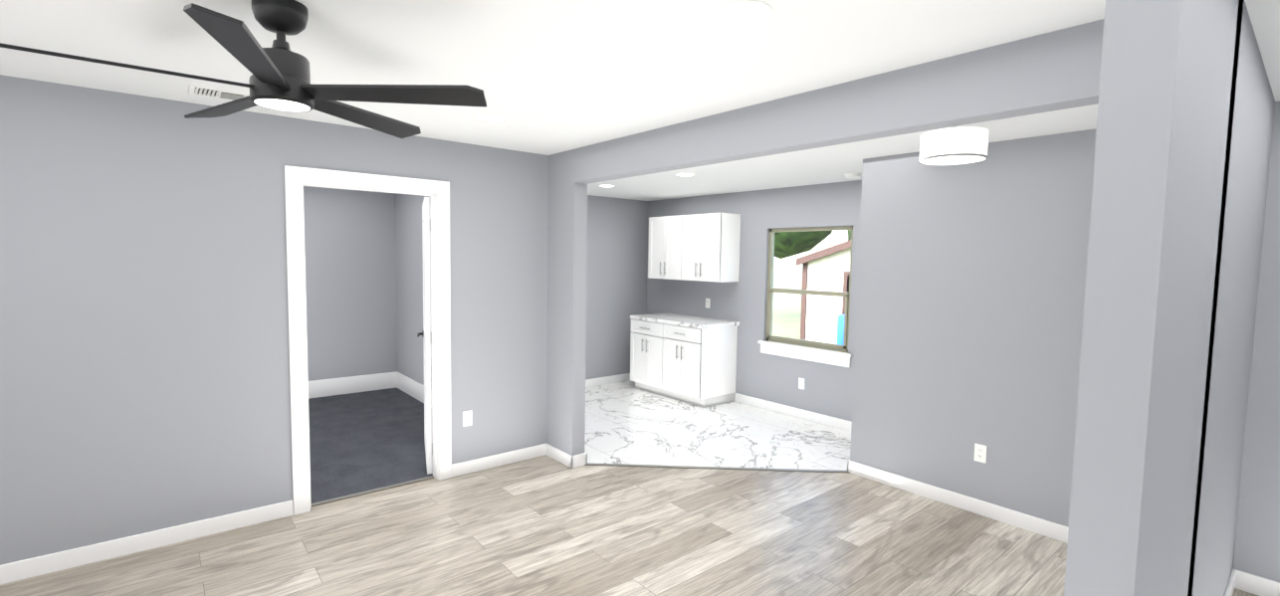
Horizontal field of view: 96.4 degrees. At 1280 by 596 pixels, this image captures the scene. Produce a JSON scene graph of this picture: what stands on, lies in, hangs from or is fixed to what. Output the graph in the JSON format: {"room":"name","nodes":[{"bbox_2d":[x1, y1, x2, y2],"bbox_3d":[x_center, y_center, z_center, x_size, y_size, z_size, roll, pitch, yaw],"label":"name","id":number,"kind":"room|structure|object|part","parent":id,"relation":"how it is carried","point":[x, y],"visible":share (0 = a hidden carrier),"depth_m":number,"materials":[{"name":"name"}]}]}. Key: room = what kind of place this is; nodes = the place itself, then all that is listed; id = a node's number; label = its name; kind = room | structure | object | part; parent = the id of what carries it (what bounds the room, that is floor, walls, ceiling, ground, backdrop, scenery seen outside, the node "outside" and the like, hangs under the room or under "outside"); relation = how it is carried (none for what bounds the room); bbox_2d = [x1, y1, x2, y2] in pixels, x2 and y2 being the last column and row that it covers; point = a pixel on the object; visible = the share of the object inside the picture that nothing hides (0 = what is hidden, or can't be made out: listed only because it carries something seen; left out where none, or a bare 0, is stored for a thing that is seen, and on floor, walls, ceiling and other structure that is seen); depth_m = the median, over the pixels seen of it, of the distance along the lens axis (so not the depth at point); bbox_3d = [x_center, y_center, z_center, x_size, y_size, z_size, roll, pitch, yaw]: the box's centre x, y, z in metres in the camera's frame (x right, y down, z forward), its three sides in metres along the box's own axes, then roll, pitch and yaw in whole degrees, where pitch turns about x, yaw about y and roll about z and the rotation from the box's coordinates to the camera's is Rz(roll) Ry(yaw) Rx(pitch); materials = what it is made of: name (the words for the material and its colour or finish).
{"room":"living room","nodes":[
{"label":"living room","id":0,"kind":"room"},
{"bbox_2d":[0,74,545,565],"bbox_3d":[-2.387,0.100,3.318,4.410,2.500,0.115,-2,5,-40],"label":"wall","id":1,"kind":"structure","parent":0,"point":[145,387],"depth_m":3.20,"materials":[{"name":"grey paint"}]},
{"bbox_2d":[284,165,451,515],"bbox_3d":[-1.784,0.258,3.836,0.996,2.133,0.151,-2,5,-40],"label":"door frame","id":2,"kind":"structure","parent":1,"relation":"attached to","point":[297,179],"depth_m":3.63,"materials":[{"name":"white wood"}]},
{"bbox_2d":[429,218,432,454],"bbox_3d":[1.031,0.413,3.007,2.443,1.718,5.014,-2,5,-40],"label":"door hinges","id":3,"kind":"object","parent":2,"relation":"attached to","point":[431,336],"depth_m":4.13,"materials":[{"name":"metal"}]},
{"bbox_2d":[417,197,431,474],"bbox_3d":[-1.678,0.259,4.505,0.131,2.018,0.811,-1,4,-22],"label":"bedroom door","id":4,"kind":"structure","parent":1,"relation":"in","point":[425,333],"depth_m":4.16,"materials":[{"name":"white paint"}]},
{"bbox_2d":[462,410,472,426],"bbox_3d":[-1.274,0.892,4.234,0.070,0.114,0.009,-2,5,-40],"label":"outlet","id":5,"kind":"object","parent":1,"relation":"attached to","point":[467,418],"visible":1,"depth_m":4.23,"materials":[{"name":"white plastic"}]},
{"bbox_2d":[308,388,432,503],"bbox_3d":[-3.309,1.296,4.752,3.395,0.126,3.190,-2,5,-40],"label":"floor","id":6,"kind":"structure","parent":0,"point":[364,441],"depth_m":4.91,"materials":[{"name":"grey carpet"}]},
{"bbox_2d":[545,149,589,455],"bbox_3d":[-0.579,0.048,4.502,0.115,2.500,0.375,-2,5,-40],"label":"wall","id":7,"kind":"structure","parent":0,"point":[566,200],"depth_m":4.43,"materials":[{"name":"grey paint"}]},
{"bbox_2d":[589,195,648,379],"bbox_3d":[-0.902,-0.128,6.960,2.490,2.500,0.115,-2,5,-40],"label":"wall","id":8,"kind":"structure","parent":0,"point":[618,227],"depth_m":7.37,"materials":[{"name":"grey paint"}]},
{"bbox_2d":[0,454,1258,595],"bbox_3d":[-0.212,1.537,2.059,6.285,0.120,5.010,-2,5,-40],"label":"floor","id":9,"kind":"structure","parent":0,"point":[544,526],"depth_m":3.22,"materials":[{"name":"brown wood"}]},
{"bbox_2d":[311,475,433,507],"bbox_3d":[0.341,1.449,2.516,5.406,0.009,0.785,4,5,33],"label":"threshold","id":10,"kind":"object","parent":9,"relation":"on","point":[369,492],"depth_m":3.89,"materials":[{"name":"wood"}]},
{"bbox_2d":[584,462,850,473],"bbox_3d":[0.589,1.320,4.445,2.050,0.007,0.036,1,4,2],"label":"transition strip","id":11,"kind":"object","parent":9,"relation":"on","point":[716,468],"visible":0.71,"depth_m":4.44,"materials":[{"name":"silver metal"}]},
{"bbox_2d":[0,0,1279,155],"bbox_3d":[-0.197,-0.980,1.915,6.285,0.080,11.230,-2,5,-40],"label":"ceiling","id":12,"kind":"structure","parent":0,"point":[549,77],"depth_m":2.22,"materials":[{"name":"white paint"}]},
{"bbox_2d":[188,84,249,100],"bbox_3d":[-2.098,-1.036,2.942,0.345,0.014,0.185,-2,5,-40],"label":"ceiling vent","id":13,"kind":"object","parent":12,"relation":"in","point":[213,93],"visible":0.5,"depth_m":2.89,"materials":[{"name":"white metal"}]},
{"bbox_2d":[0,0,486,138],"bbox_3d":[-1.209,-0.791,1.842,1.224,0.320,1.275,-2,5,-40],"label":"ceiling fan","id":14,"kind":"object","parent":12,"relation":"hanging from","point":[280,77],"visible":1,"depth_m":1.84,"materials":[{"name":"black metal"}]},
{"bbox_2d":[715,0,773,24],"bbox_3d":[0.338,-0.925,1.858,0.182,0.003,0.182,-2,5,-40],"label":"recessed light","id":15,"kind":"object","parent":12,"relation":"in","point":[745,12],"visible":1,"depth_m":1.85,"materials":[{"name":"white plastic"}]},
{"bbox_2d":[584,380,851,470],"bbox_3d":[0.839,1.355,4.928,2.755,0.119,5.645,-2,5,-40],"label":"floor","id":16,"kind":"structure","parent":0,"point":[627,422],"depth_m":5.29,"materials":[{"name":"tile"}]},
{"bbox_2d":[630,319,737,408],"bbox_3d":[0.477,0.720,6.804,0.633,0.875,1.200,-2,5,-40],"label":"base cabinet","id":17,"kind":"object","parent":16,"relation":"on","point":[694,366],"visible":1,"depth_m":6.46,"materials":[{"name":"white paint"}]},
{"bbox_2d":[630,312,739,329],"bbox_3d":[0.503,0.262,6.769,0.610,0.042,1.230,-2,5,-40],"label":"countertop","id":18,"kind":"structure","parent":17,"relation":"on","point":[687,320],"depth_m":6.57,"materials":[{"name":"stone"}]},
{"bbox_2d":[644,180,859,421],"bbox_3d":[1.911,0.009,5.639,0.115,2.500,5.760,-2,5,-40],"label":"wall","id":19,"kind":"structure","parent":0,"point":[764,376],"depth_m":6.26,"materials":[{"name":"grey paint"}]},
{"bbox_2d":[647,213,740,282],"bbox_3d":[0.603,-0.594,6.800,0.363,0.760,1.200,-2,5,-40],"label":"upper cabinet","id":20,"kind":"object","parent":19,"relation":"attached to","point":[701,247],"visible":1,"depth_m":6.53,"materials":[{"name":"white paint"}]},
{"bbox_2d":[705,298,710,308],"bbox_3d":[0.812,0.062,6.860,0.009,0.114,0.070,-2,5,-40],"label":"outlet","id":21,"kind":"object","parent":19,"relation":"attached to","point":[708,302],"visible":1,"depth_m":6.85,"materials":[{"name":"white plastic"}]},
{"bbox_2d":[798,377,804,390],"bbox_3d":[1.659,0.880,5.886,0.009,0.114,0.070,-2,5,-40],"label":"outlet","id":22,"kind":"object","parent":19,"relation":"attached to","point":[800,383],"visible":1,"depth_m":5.88,"materials":[{"name":"white plastic"}]},
{"bbox_2d":[758,340,853,367],"bbox_3d":[1.670,0.565,5.869,0.075,0.132,1.100,-2,5,-40],"label":"window sill","id":23,"kind":"structure","parent":19,"relation":"attached to","point":[833,357],"depth_m":5.81,"materials":[{"name":"white wood"}]},
{"bbox_2d":[765,225,853,353],"bbox_3d":[1.720,-0.109,5.855,0.062,1.220,1.000,-2,5,-40],"label":"window","id":24,"kind":"structure","parent":19,"relation":"in","point":[771,290],"depth_m":5.87,"materials":[{"name":"beige"}]},
{"bbox_3d":[1.730,-0.109,5.864,0.004,1.142,0.922,-2,5,-40],"label":"kitchen window glass","id":25,"kind":"part","parent":24,"relation":"part of","materials":[{"name":"clear glass"}]},
{"bbox_2d":[574,18,1104,184],"bbox_3d":[0.572,-0.925,3.074,0.115,0.325,3.160,-2,5,-40],"label":"header beam","id":26,"kind":"structure","parent":0,"point":[1057,70],"depth_m":2.42,"materials":[{"name":"grey paint"}]},
{"bbox_2d":[587,103,1098,201],"bbox_3d":[0.924,-1.141,4.792,2.640,0.120,5.645,-2,5,-40],"label":"ceiling","id":27,"kind":"structure","parent":0,"point":[827,164],"depth_m":4.64,"materials":[{"name":"white paint"}]},
{"bbox_2d":[598,185,615,187],"bbox_3d":[-0.354,-1.190,6.080,0.182,0.003,0.182,-2,5,-40],"label":"recessed light","id":28,"kind":"object","parent":27,"relation":"in","point":[606,185],"visible":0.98,"depth_m":6.04,"materials":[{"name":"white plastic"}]},
{"bbox_2d":[674,173,695,176],"bbox_3d":[0.408,-1.114,5.169,0.182,0.003,0.182,-2,5,-40],"label":"recessed light","id":29,"kind":"object","parent":27,"relation":"in","point":[685,174],"visible":0.96,"depth_m":5.16,"materials":[{"name":"white plastic"}]},
{"bbox_2d":[844,173,861,179],"bbox_3d":[1.854,-1.061,4.986,0.140,0.036,0.140,-2,5,-40],"label":"smoke detector","id":30,"kind":"object","parent":27,"relation":"attached to","point":[852,175],"visible":1,"depth_m":4.94,"materials":[{"name":"white plastic"}]},
{"bbox_2d":[918,126,988,165],"bbox_3d":[1.628,-0.829,2.973,0.314,0.228,0.314,-2,5,-40],"label":"drum light","id":31,"kind":"object","parent":27,"relation":"attached to","point":[954,145],"visible":0.83,"depth_m":2.86,"materials":[{"name":"white fabric"}]},
{"bbox_2d":[848,131,1074,520],"bbox_3d":[2.292,0.155,3.628,0.115,2.500,1.915,-2,5,-40],"label":"wall","id":32,"kind":"structure","parent":0,"point":[958,281],"depth_m":3.75,"materials":[{"name":"grey paint"}]},
{"bbox_2d":[973,443,987,463],"bbox_3d":[2.193,1.002,3.690,0.009,0.114,0.070,-2,5,-40],"label":"outlet","id":33,"kind":"object","parent":32,"relation":"attached to","point":[980,453],"visible":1,"depth_m":3.69,"materials":[{"name":"white plastic"}]},
{"bbox_2d":[1047,0,1279,595],"bbox_3d":[2.317,0.247,2.320,3.515,2.500,0.130,-2,5,-40],"label":"wall","id":34,"kind":"structure","parent":0,"point":[1077,332],"depth_m":1.29,"materials":[{"name":"grey paint"}]},
{"bbox_2d":[1238,111,1279,582],"bbox_3d":[3.390,0.253,2.480,0.135,2.500,0.960,-2,5,-40],"label":"wall","id":35,"kind":"structure","parent":0,"point":[1259,547],"depth_m":2.80,"materials":[{"name":"grey paint"}]},
{"bbox_2d":[0,371,1279,595],"bbox_3d":[0.104,1.360,2.362,6.940,0.200,11.000,-2,5,-40],"label":"baseboard","id":36,"kind":"structure","parent":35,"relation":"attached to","point":[243,519],"depth_m":3.59,"materials":[{"name":"white wood"}]},
{"label":"outside","id":37,"kind":"structure","parent":0,"visible":0},
{"bbox_2d":[771,271,802,339],"bbox_3d":[17.194,1.275,16.280,130.000,0.300,120.000,-2,5,-40],"label":"ground","id":38,"kind":"structure","parent":37,"point":[781,328],"depth_m":24.87,"materials":[{"name":"white"}]},
{"bbox_2d":[774,230,849,258],"bbox_3d":[6.984,-3.013,19.180,6.770,7.522,7.465,-2,5,-40],"label":"tree","id":39,"kind":"object","parent":38,"relation":"on","point":[792,244],"depth_m":18.32,"materials":[{"name":"green plant"}]},
{"bbox_2d":[795,239,851,344],"bbox_3d":[5.340,0.019,11.653,3.240,2.460,2.905,-2,5,-40],"label":"shed","id":40,"kind":"object","parent":38,"relation":"on","point":[811,311],"depth_m":11.35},
{"bbox_2d":[836,314,844,345],"bbox_3d":[3.787,0.808,10.461,0.380,1.000,0.380,-2,5,-40],"label":"barrel","id":41,"kind":"object","parent":38,"relation":"on","point":[840,327],"depth_m":10.36,"materials":[{"name":"blue plastic"}]}
]}

